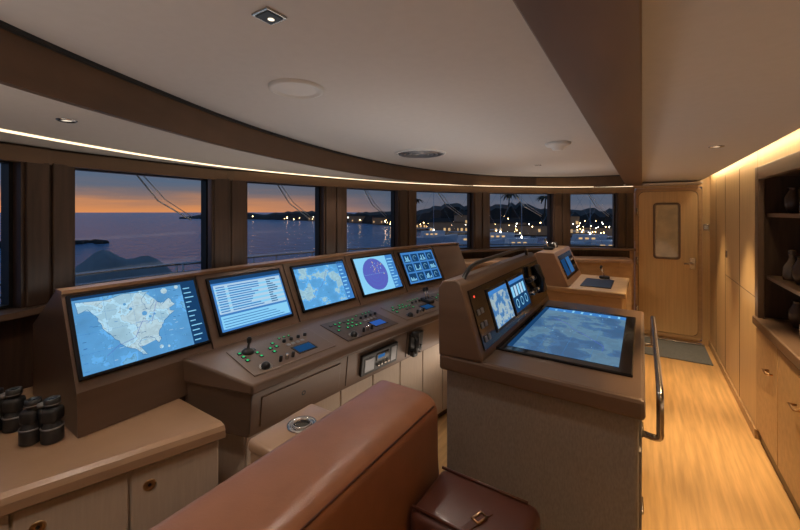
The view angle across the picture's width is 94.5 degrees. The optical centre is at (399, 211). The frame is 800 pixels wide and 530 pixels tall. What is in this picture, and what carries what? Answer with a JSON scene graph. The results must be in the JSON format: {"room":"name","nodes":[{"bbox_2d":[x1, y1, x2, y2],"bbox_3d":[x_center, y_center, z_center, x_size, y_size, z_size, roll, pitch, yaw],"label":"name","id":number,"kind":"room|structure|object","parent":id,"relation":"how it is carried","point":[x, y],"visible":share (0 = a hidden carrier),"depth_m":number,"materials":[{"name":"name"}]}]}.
{"room":"control cabin","nodes":[
{"label":"control cabin","id":0,"kind":"room"},
{"bbox_2d":[0,142,633,400],"bbox_3d":[-0.323,0.550,2.663,2.214,2.200,8.165,0,0,41],"label":"wall","id":1,"kind":"structure","parent":0,"point":[43,194],"depth_m":2.84,"materials":[{"name":"brown wood"}]},
{"bbox_2d":[0,160,12,309],"bbox_3d":[-2.103,0.110,1.482,0.088,0.740,0.816,0,0,16],"label":"window","id":2,"kind":"structure","parent":1,"relation":"in","point":[6,166],"depth_m":1.85,"materials":[{"name":"clear glass"}]},
{"bbox_2d":[75,168,207,269],"bbox_3d":[-1.724,0.110,2.504,0.088,0.740,0.866,0,0,27],"label":"window","id":3,"kind":"structure","parent":1,"relation":"in","point":[204,182],"depth_m":2.86,"materials":[{"name":"clear glass"}]},
{"bbox_2d":[247,182,319,255],"bbox_3d":[-1.071,0.110,3.382,0.088,0.740,0.775,0,0,40],"label":"window","id":4,"kind":"structure","parent":1,"relation":"in","point":[317,188],"depth_m":3.65,"materials":[{"name":"clear glass"}]},
{"bbox_2d":[0,20,624,187],"bbox_3d":[0.324,-0.407,2.579,1.967,0.146,6.599,0,0,33],"label":"trim","id":5,"kind":"structure","parent":1,"relation":"attached to","point":[30,63],"depth_m":1.49,"materials":[{"name":"brown wood"}]},
{"bbox_2d":[0,143,634,193],"bbox_3d":[-0.281,-0.287,2.617,2.111,0.075,7.966,0,0,41],"label":"trim","id":6,"kind":"structure","parent":1,"relation":"attached to","point":[12,153],"depth_m":2.86,"materials":[{"name":"brown wood"}]},
{"bbox_2d":[0,247,635,321],"bbox_3d":[-0.270,0.495,2.606,2.134,0.030,7.966,0,0,41],"label":"trim","id":7,"kind":"structure","parent":1,"relation":"attached to","point":[9,314],"depth_m":1.90,"materials":[{"name":"brown wood"}]},
{"bbox_2d":[347,188,394,246],"bbox_3d":[-0.354,0.110,4.138,0.723,0.740,0.088,0,0,-42],"label":"window","id":8,"kind":"structure","parent":1,"relation":"in","point":[392,191],"depth_m":4.35,"materials":[{"name":"clear glass"}]},
{"bbox_2d":[417,191,470,248],"bbox_3d":[0.528,0.110,4.695,0.839,0.740,0.088,0,0,-26],"label":"window","id":9,"kind":"structure","parent":1,"relation":"in","point":[468,194],"depth_m":4.84,"materials":[{"name":"clear glass"}]},
{"bbox_2d":[490,193,550,247],"bbox_3d":[1.619,0.110,5.073,0.948,0.740,0.088,0,0,-13],"label":"window","id":10,"kind":"structure","parent":1,"relation":"in","point":[548,195],"depth_m":5.13,"materials":[{"name":"clear glass"}]},
{"bbox_2d":[571,193,614,246],"bbox_3d":[2.643,0.110,5.123,0.584,0.740,0.088,0,0,12],"label":"window","id":11,"kind":"structure","parent":1,"relation":"in","point":[613,194],"depth_m":5.07,"materials":[{"name":"clear glass"}]},
{"bbox_2d":[0,0,799,186],"bbox_3d":[0.142,-0.445,2.208,3.820,0.210,8.250,0,0,33],"label":"ceiling","id":12,"kind":"structure","parent":0,"point":[469,80],"depth_m":1.27,"materials":[{"name":"paint"}]},
{"bbox_2d":[55,118,77,122],"bbox_3d":[-1.232,-0.337,1.368,0.062,0.006,0.062,0,0,33],"label":"recessed light","id":13,"kind":"object","parent":12,"relation":"in","point":[65,120],"visible":1,"depth_m":1.36,"materials":[{"name":"metal"}]},
{"bbox_2d":[251,6,286,24],"bbox_3d":[-0.318,-0.475,0.901,0.060,0.009,0.060,0,0,33],"label":"recessed light","id":14,"kind":"object","parent":12,"relation":"in","point":[266,14],"visible":1,"depth_m":0.89,"materials":[{"name":"metal"}]},
{"bbox_2d":[268,78,323,98],"bbox_3d":[-0.401,-0.473,1.433,0.210,0.014,0.210,0,0,33],"label":"ceiling speaker","id":15,"kind":"object","parent":12,"relation":"attached to","point":[286,87],"depth_m":1.41},
{"bbox_2d":[0,129,632,186],"bbox_3d":[-0.121,-0.337,2.867,1.840,0.005,7.274,0,0,44],"label":"led strip","id":16,"kind":"object","parent":12,"relation":"attached to","point":[2,130],"visible":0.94,"depth_m":2.32,"materials":[{"name":"white plastic"}]},
{"bbox_2d":[395,149,445,157],"bbox_3d":[0.166,-0.472,3.011,0.420,0.016,0.420,0,0,33],"label":"ceiling vent","id":17,"kind":"object","parent":12,"relation":"in","point":[409,153],"visible":1,"depth_m":2.94,"materials":[{"name":"grey metal"}]},
{"bbox_2d":[545,141,570,150],"bbox_3d":[1.096,-0.455,2.569,0.170,0.050,0.170,0,0,33],"label":"smoke detector","id":18,"kind":"object","parent":12,"relation":"attached to","point":[554,145],"visible":1,"depth_m":2.53,"materials":[{"name":"white plastic"}]},
{"bbox_2d":[513,0,641,185],"bbox_3d":[0.903,-0.407,1.548,0.185,0.146,7.680,0,0,33],"label":"ceiling beam","id":19,"kind":"structure","parent":12,"relation":"attached to","point":[594,47],"depth_m":0.82,"materials":[{"name":"brown wood"}]},
{"bbox_2d":[708,145,724,147],"bbox_3d":[1.834,-0.377,2.146,0.075,0.006,0.075,0,0,33],"label":"recessed light","id":20,"kind":"object","parent":12,"relation":"in","point":[717,146],"visible":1,"depth_m":2.13,"materials":[{"name":"metal"}]},
{"bbox_2d":[438,345,799,529],"bbox_3d":[0.315,1.700,2.124,4.200,0.100,8.300,0,0,33],"label":"floor","id":21,"kind":"structure","parent":0,"point":[708,471],"depth_m":2.44,"materials":[{"name":"brown wood"}]},
{"bbox_2d":[0,386,225,529],"bbox_3d":[-1.670,1.250,1.009,1.100,0.800,1.860,0,0,33],"label":"cabinet","id":22,"kind":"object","parent":21,"relation":"on","point":[135,472],"depth_m":1.32,"materials":[{"name":"wood"}]},
{"bbox_2d":[0,386,25,432],"bbox_3d":[-1.543,0.770,1.440,0.141,0.158,0.069,0,0,-10],"label":"binoculars","id":23,"kind":"object","parent":22,"relation":"on","point":[11,400],"visible":0.95,"depth_m":1.43,"materials":[{"name":"plastic"}]},
{"bbox_2d":[18,395,64,446],"bbox_3d":[-1.326,0.770,1.370,0.141,0.158,0.070,0,0,-8],"label":"binoculars","id":24,"kind":"object","parent":22,"relation":"on","point":[41,421],"visible":1,"depth_m":1.35,"materials":[{"name":"plastic"}]},
{"bbox_2d":[33,242,466,483],"bbox_3d":[-0.378,0.984,2.681,1.091,1.332,3.211,0,0,42],"label":"console","id":25,"kind":"object","parent":21,"relation":"on","point":[251,380],"visible":0.57,"depth_m":1.84,"materials":[{"name":"brown wood"}]},
{"bbox_2d":[65,278,210,381],"bbox_3d":[-1.143,0.494,1.661,0.173,0.309,0.514,0,0,33],"label":"display","id":26,"kind":"object","parent":25,"relation":"on","point":[113,330],"visible":1,"depth_m":1.61,"materials":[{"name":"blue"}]},
{"bbox_2d":[205,268,293,336],"bbox_3d":[-0.840,0.494,2.106,0.154,0.283,0.463,0,0,35],"label":"display","id":27,"kind":"object","parent":25,"relation":"on","point":[243,301],"visible":1,"depth_m":2.07,"materials":[{"name":"blue glass"}]},
{"bbox_2d":[289,259,355,312],"bbox_3d":[-0.519,0.494,2.541,0.154,0.283,0.463,0,0,38],"label":"display","id":28,"kind":"object","parent":25,"relation":"on","point":[319,285],"visible":1,"depth_m":2.51,"materials":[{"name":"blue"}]},
{"bbox_2d":[350,253,403,297],"bbox_3d":[-0.175,0.494,2.962,0.154,0.283,0.463,0,0,40],"label":"display","id":29,"kind":"object","parent":25,"relation":"on","point":[375,274],"visible":1,"depth_m":2.93,"materials":[{"name":"blue glass"}]},
{"bbox_2d":[397,248,442,285],"bbox_3d":[0.190,0.494,3.368,0.154,0.283,0.463,0,0,44],"label":"display","id":30,"kind":"object","parent":25,"relation":"on","point":[419,266],"visible":1,"depth_m":3.34,"materials":[{"name":"blue glass"}]},
{"bbox_2d":[248,404,331,463],"bbox_3d":[-0.369,1.219,1.377,0.215,0.862,0.310,0,0,33],"label":"pedestal","id":31,"kind":"object","parent":21,"relation":"on","point":[276,435],"visible":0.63,"depth_m":1.35,"materials":[{"name":"wood"}]},
{"bbox_2d":[149,380,539,529],"bbox_3d":[-0.326,1.175,0.434,0.860,0.950,2.170,0,0,33],"label":"settee","id":32,"kind":"object","parent":21,"relation":"on","point":[371,463],"visible":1,"depth_m":1.12,"materials":[{"name":"brown leather"}]},
{"bbox_2d":[464,256,631,309],"bbox_3d":[1.757,1.120,4.662,2.440,1.060,0.485,0,0,-8],"label":"cabinet","id":33,"kind":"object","parent":21,"relation":"on","point":[588,265],"depth_m":4.67,"materials":[{"name":"wood"}]},
{"bbox_2d":[438,247,663,529],"bbox_3d":[0.911,0.944,2.051,0.858,1.412,1.380,0,0,33],"label":"console","id":34,"kind":"object","parent":21,"relation":"on","point":[546,402],"visible":1,"depth_m":1.57,"materials":[{"name":"beige wood"}]},
{"bbox_2d":[535,238,628,308],"bbox_3d":[1.957,0.968,3.977,0.840,1.363,0.960,0,0,33],"label":"console","id":35,"kind":"object","parent":21,"relation":"on","point":[565,282],"visible":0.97,"depth_m":3.70,"materials":[{"name":"brown wood"}]},
{"bbox_2d":[644,335,713,365],"bbox_3d":[3.282,1.635,4.431,0.640,0.030,0.710,0,0,33],"label":"doormat","id":36,"kind":"object","parent":21,"relation":"on","point":[694,352],"visible":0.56,"depth_m":4.38,"materials":[{"name":"fabric"}]},
{"bbox_2d":[752,151,799,517],"bbox_3d":[2.167,0.665,1.665,0.496,1.970,2.160,0,0,33],"label":"display cabinet","id":37,"kind":"object","parent":21,"relation":"on","point":[777,231],"visible":0.98,"depth_m":2.47,"materials":[{"name":"brown wood"}]},
{"bbox_2d":[782,249,797,280],"bbox_3d":[2.589,0.346,2.441,0.100,0.205,0.100,0,0,33],"label":"vase","id":38,"kind":"object","parent":37,"relation":"on","point":[787,267],"visible":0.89,"depth_m":2.43,"materials":[{"name":"brown ceramic"}]},
{"bbox_2d":[784,187,799,212],"bbox_3d":[2.597,-0.077,2.435,0.100,0.172,0.100,0,0,33],"label":"bronze vase","id":39,"kind":"object","parent":37,"relation":"in","point":[791,200],"visible":0.99,"depth_m":2.42,"materials":[{"name":"brown metal"}]},
{"bbox_2d":[788,300,799,328],"bbox_3d":[2.584,0.663,2.396,0.100,0.172,0.100,0,0,33],"label":"bronze vase","id":40,"kind":"object","parent":37,"relation":"in","point":[794,310],"visible":0.98,"depth_m":2.39,"materials":[{"name":"brown metal"}]},
{"bbox_2d":[792,256,799,284],"bbox_3d":[2.480,0.363,2.273,0.100,0.172,0.100,0,0,33],"label":"bronze vase","id":41,"kind":"object","parent":37,"relation":"in","point":[796,267],"visible":1,"depth_m":2.27,"materials":[{"name":"brown metal"}]},
{"bbox_2d":[634,176,709,345],"bbox_3d":[3.540,0.550,4.806,0.980,2.200,0.120,0,0,33],"label":"wall","id":42,"kind":"structure","parent":0,"point":[705,186],"depth_m":4.58,"materials":[{"name":"brown wood"}]},
{"bbox_2d":[630,251,633,309],"bbox_3d":[3.110,0.657,4.962,0.050,1.985,0.090,0,0,33],"label":"trim","id":43,"kind":"structure","parent":42,"relation":"attached to","point":[631,252],"depth_m":4.92,"materials":[{"name":"brown wood"}]},
{"bbox_2d":[635,187,701,340],"bbox_3d":[3.446,0.645,4.772,0.700,1.910,0.100,0,0,33],"label":"door","id":44,"kind":"structure","parent":42,"relation":"in","point":[668,221],"depth_m":4.77,"materials":[{"name":"brown wood"}]},
{"bbox_2d":[703,224,708,230],"bbox_3d":[3.779,0.190,4.565,0.055,0.080,0.019,0,0,33],"label":"light switch","id":45,"kind":"object","parent":42,"relation":"attached to","point":[705,226],"visible":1,"depth_m":4.56,"materials":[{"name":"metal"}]},
{"bbox_2d":[710,151,759,439],"bbox_3d":[3.251,0.550,3.588,0.130,2.200,2.235,0,0,33],"label":"wall","id":46,"kind":"structure","parent":0,"point":[732,188],"depth_m":3.35,"materials":[{"name":"brown wood"}]},
{"bbox_2d":[709,340,756,438],"bbox_3d":[3.199,1.615,3.625,0.014,0.070,2.230,0,0,33],"label":"baseboard","id":47,"kind":"structure","parent":46,"relation":"attached to","point":[746,415],"depth_m":3.24,"materials":[{"name":"brown wood"}]},
{"bbox_2d":[758,129,799,166],"bbox_3d":[2.187,-0.438,1.652,0.450,0.225,2.160,0,0,33],"label":"trim","id":48,"kind":"structure","parent":46,"relation":"attached to","point":[789,144],"depth_m":2.24,"materials":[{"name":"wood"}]},
{"label":"outside","id":49,"kind":"structure","parent":0,"visible":0},
{"bbox_2d":[75,250,171,283],"bbox_3d":[-3.514,1.150,4.492,1.498,1.400,1.770,0,0,33],"label":"rock","id":50,"kind":"object","parent":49,"point":[102,259],"visible":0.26,"depth_m":4.33,"materials":[{"name":"grey stone"}]},
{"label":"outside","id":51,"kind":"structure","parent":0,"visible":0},
{"bbox_2d":[0,212,611,303],"bbox_3d":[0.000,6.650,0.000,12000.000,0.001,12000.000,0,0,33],"label":"sea","id":52,"kind":"structure","parent":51,"point":[167,238],"depth_m":100.44,"materials":[{"name":"blue liquid"}]},
{"bbox_2d":[0,239,108,247],"bbox_3d":[-72.580,6.650,72.267,12.329,2.453,23.281,0,0,33],"label":"rocks","id":53,"kind":"object","parent":52,"relation":"in","point":[95,241],"visible":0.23,"depth_m":77.22},
{"bbox_2d":[179,202,611,237],"bbox_3d":[-56.035,1.256,234.913,511.807,11.787,150.211,0,0,33],"label":"waterfront","id":54,"kind":"object","parent":52,"relation":"on","point":[602,223],"visible":0.41,"depth_m":106.95,"materials":[{"name":"glowing warm lights"},{"name":"painted plaster"}]},
{"bbox_2d":[499,194,517,217],"bbox_3d":[31.191,0.603,105.303,6.000,12.114,5.950,0,0,33],"label":"palm tree","id":55,"kind":"object","parent":54,"relation":"on","point":[509,196],"visible":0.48,"depth_m":105.29,"materials":[{"name":"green plant"}]},
{"bbox_2d":[537,196,546,236],"bbox_3d":[39.558,1.098,100.394,5.967,11.127,5.925,0,0,33],"label":"palm tree","id":56,"kind":"object","parent":54,"relation":"on","point":[540,197],"visible":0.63,"depth_m":100.37,"materials":[{"name":"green plant"}]},
{"bbox_2d":[417,193,456,243],"bbox_3d":[7.245,0.900,79.689,11.032,11.500,3.400,0,0,-15],"label":"moored boat","id":57,"kind":"object","parent":52,"relation":"on","point":[426,237],"visible":0.89,"depth_m":78.72,"materials":[{"name":"metal"}]},
{"bbox_2d":[441,197,502,246],"bbox_3d":[12.816,0.900,64.762,11.032,11.500,3.400,0,0,-9],"label":"moored boat","id":58,"kind":"object","parent":52,"relation":"on","point":[462,239],"visible":0.3,"depth_m":64.24,"materials":[{"name":"metal"}]},
{"bbox_2d":[490,194,529,245],"bbox_3d":[19.662,0.900,72.397,12.031,11.500,3.400,0,0,-5],"label":"moored boat","id":59,"kind":"object","parent":52,"relation":"on","point":[493,236],"visible":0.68,"depth_m":71.73,"materials":[{"name":"metal"}]},
{"bbox_2d":[496,194,542,245],"bbox_3d":[18.739,0.900,57.016,10.033,11.500,3.400,0,0,-2],"label":"moored boat","id":60,"kind":"object","parent":52,"relation":"on","point":[507,240],"visible":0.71,"depth_m":56.48,"materials":[{"name":"metal"}]},
{"bbox_2d":[532,195,603,245],"bbox_3d":[22.547,0.900,50.185,10.033,11.500,3.400,0,0,4],"label":"moored boat","id":61,"kind":"object","parent":52,"relation":"on","point":[572,242],"visible":0.04,"depth_m":49.89,"materials":[{"name":"metal"}]},
{"bbox_2d":[571,194,611,243],"bbox_3d":[34.285,0.900,66.727,12.031,11.500,3.400,0,0,7],"label":"moored boat","id":62,"kind":"object","parent":52,"relation":"on","point":[588,240],"visible":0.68,"depth_m":65.98,"materials":[{"name":"metal"}]},
{"bbox_2d":[575,196,611,245],"bbox_3d":[30.184,0.900,51.877,12.031,11.500,3.400,0,0,10],"label":"moored boat","id":63,"kind":"object","parent":52,"relation":"on","point":[605,242],"visible":0.19,"depth_m":51.94,"materials":[{"name":"metal"}]},
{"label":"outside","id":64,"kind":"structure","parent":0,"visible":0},
{"bbox_2d":[0,243,599,298],"bbox_3d":[-0.893,1.457,3.286,3.728,1.786,10.831,0,0,41],"label":"bulwark","id":65,"kind":"object","parent":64,"point":[510,244],"visible":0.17,"depth_m":4.11,"materials":[{"name":"brown wood"}]}
]}

